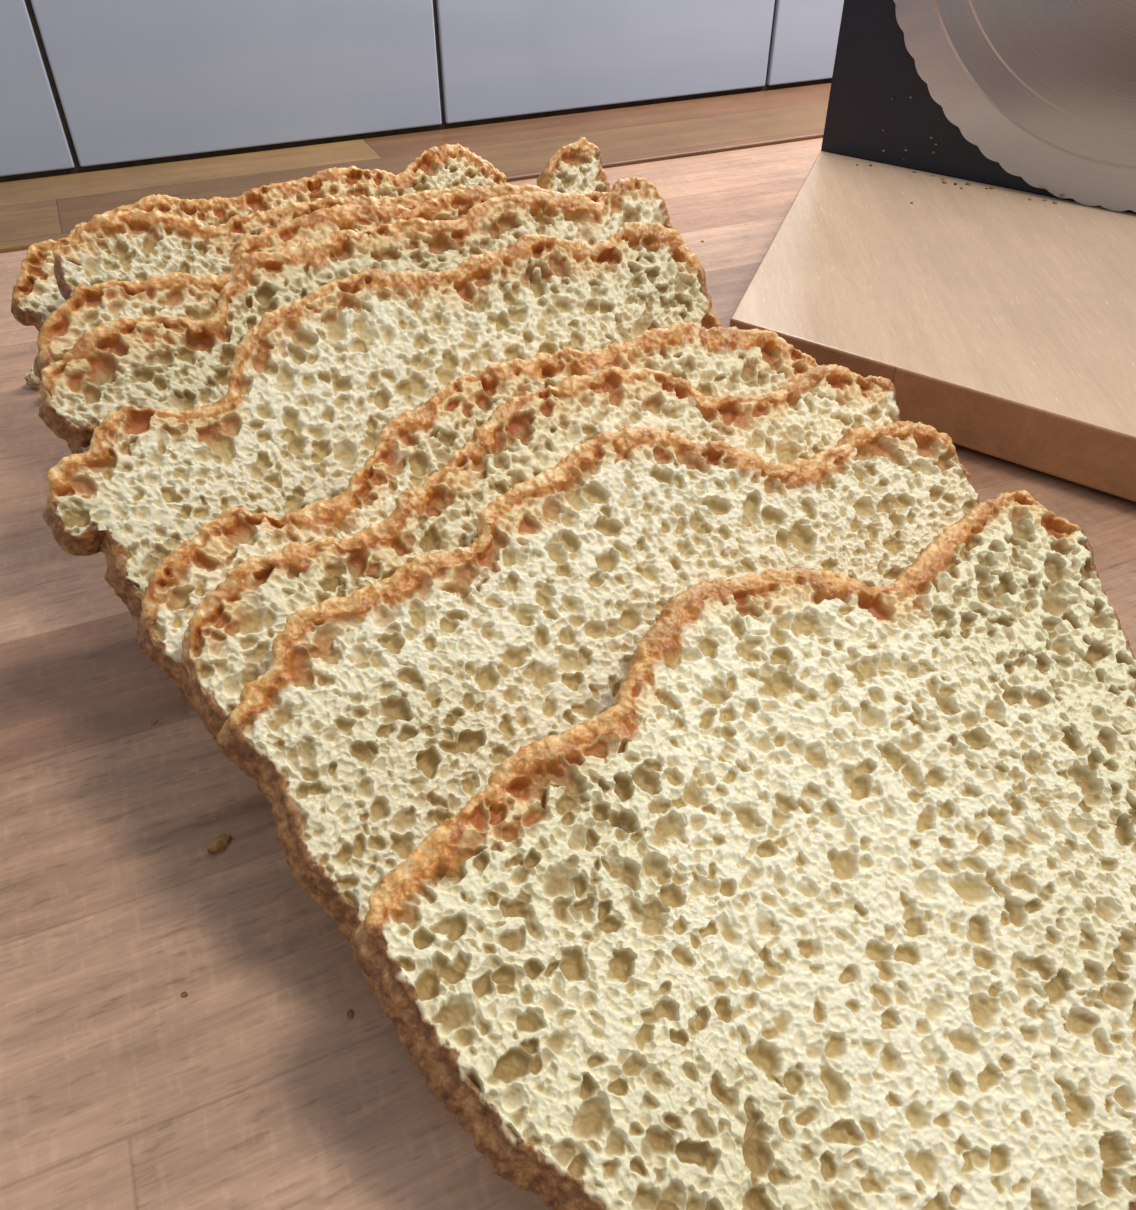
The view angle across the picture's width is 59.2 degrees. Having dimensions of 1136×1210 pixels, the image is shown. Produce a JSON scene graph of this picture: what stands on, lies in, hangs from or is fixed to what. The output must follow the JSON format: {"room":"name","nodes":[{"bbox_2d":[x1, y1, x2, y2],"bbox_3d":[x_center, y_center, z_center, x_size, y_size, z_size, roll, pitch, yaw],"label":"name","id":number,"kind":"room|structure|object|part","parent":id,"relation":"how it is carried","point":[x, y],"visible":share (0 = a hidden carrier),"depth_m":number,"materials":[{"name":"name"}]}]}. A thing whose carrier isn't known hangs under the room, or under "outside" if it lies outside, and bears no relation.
{"room":"kitchen","nodes":[
{"label":"kitchen","id":0,"kind":"room"},
{"bbox_2d":[0,0,843,182],"bbox_3d":[-0.123,-0.596,0.495,1.680,0.764,0.029,-16,43,-18],"label":"wall","id":1,"kind":"structure","parent":0,"point":[86,85],"depth_m":0.66,"materials":[{"name":"tile"}]},
{"bbox_2d":[0,83,830,252],"bbox_3d":[-0.093,-0.277,0.673,1.680,0.046,0.121,-16,43,-18],"label":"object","id":2,"kind":"structure","parent":1,"relation":"attached to","point":[37,210],"depth_m":0.67,"materials":[{"name":"brown wood"}]},
{"bbox_2d":[136,321,817,714],"bbox_3d":[-0.001,-0.007,0.255,0.202,0.080,0.101,-16,43,-18],"label":"bread slice","id":3,"kind":"object","parent":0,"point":[419,443],"visible":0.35,"depth_m":0.25,"materials":[{"name":"beige food"}]},
{"bbox_2d":[43,222,722,739],"bbox_3d":[-0.029,-0.034,0.274,0.207,0.097,0.094,-16,43,-18],"label":"bread slice","id":4,"kind":"object","parent":3,"relation":"on","point":[314,385],"visible":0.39,"depth_m":0.26,"materials":[{"name":"beige food"}]},
{"bbox_2d":[0,138,1135,1209],"bbox_3d":[0.107,0.009,0.335,1.680,0.044,0.850,-16,43,-18],"label":"countertop","id":5,"kind":"structure","parent":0,"point":[255,1088],"depth_m":0.22,"materials":[{"name":"brown wood"}]},
{"bbox_2d":[24,367,353,1019],"bbox_3d":[-0.143,-0.004,0.311,0.030,0.010,0.335,-21,44,-23],"label":"crumbs","id":6,"kind":"object","parent":5,"relation":"on","point":[217,845],"visible":0.53,"depth_m":0.24,"materials":[{"name":"brown food"}]},
{"bbox_2d":[11,143,506,331],"bbox_3d":[-0.096,-0.117,0.383,0.209,0.082,0.075,-17,43,-20],"label":"bread slice","id":7,"kind":"object","parent":5,"relation":"on","point":[36,294],"visible":0.11,"depth_m":0.38,"materials":[{"name":"beige food"}]},
{"bbox_2d":[52,137,609,300],"bbox_3d":[-0.067,-0.106,0.366,0.209,0.088,0.074,-16,43,-18],"label":"bread slice","id":8,"kind":"object","parent":5,"relation":"on","point":[120,246],"visible":0.12,"depth_m":0.34,"materials":[{"name":"beige food"}]},
{"bbox_2d":[38,176,674,447],"bbox_3d":[-0.043,-0.060,0.305,0.211,0.096,0.084,-16,43,-18],"label":"bread slice","id":9,"kind":"object","parent":5,"relation":"on","point":[160,362],"visible":0.22,"depth_m":0.29,"materials":[{"name":"beige food"}]},
{"bbox_2d":[33,183,606,453],"bbox_3d":[-0.053,-0.072,0.322,0.208,0.094,0.076,-16,43,-18],"label":"bread slice","id":10,"kind":"object","parent":9,"relation":"on","point":[174,294],"visible":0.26,"depth_m":0.30,"materials":[{"name":"beige food"}]},
{"bbox_2d":[350,490,1135,1209],"bbox_3d":[0.060,0.053,0.199,0.197,0.062,0.130,-16,43,-18],"label":"bread slice","id":11,"kind":"object","parent":5,"relation":"on","point":[831,905],"visible":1,"depth_m":0.19,"materials":[{"name":"beige food"}]},
{"bbox_2d":[215,420,979,941],"bbox_3d":[0.025,0.015,0.233,0.202,0.076,0.102,-16,43,-18],"label":"bread slice","id":12,"kind":"object","parent":11,"relation":"on","point":[378,713],"visible":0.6,"depth_m":0.22,"materials":[{"name":"beige food"}]},
{"bbox_2d":[181,364,899,805],"bbox_3d":[0.013,0.002,0.245,0.201,0.080,0.103,-16,43,-18],"label":"bread slice","id":13,"kind":"object","parent":12,"relation":"on","point":[227,642],"visible":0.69,"depth_m":0.24,"materials":[{"name":"beige food"}]},
{"bbox_2d":[701,0,1135,501],"bbox_3d":[0.259,-0.268,0.358,0.392,0.350,0.320,26,46,28],"label":"bread slicer","id":14,"kind":"object","parent":5,"relation":"on","point":[960,234],"visible":0.98,"depth_m":0.47,"materials":[{"name":"brown wood"}]},
{"bbox_3d":[0.234,-0.123,0.436,0.391,0.024,0.237,26,46,28],"label":"wooden board","id":15,"kind":"part","parent":14,"relation":"part of","materials":[{"name":"brown wood"}]},
{"bbox_3d":[0.299,-0.342,0.446,0.316,0.350,0.084,27,47,28],"label":"upright plate and housing","id":16,"kind":"part","parent":14,"relation":"part of","materials":[{"name":"paint"}]},
{"bbox_3d":[0.271,-0.315,0.417,0.293,0.293,0.009,27,47,28],"label":"circular serrated blade","id":17,"kind":"part","parent":14,"relation":"part of","materials":[{"name":"metal"}]}
]}

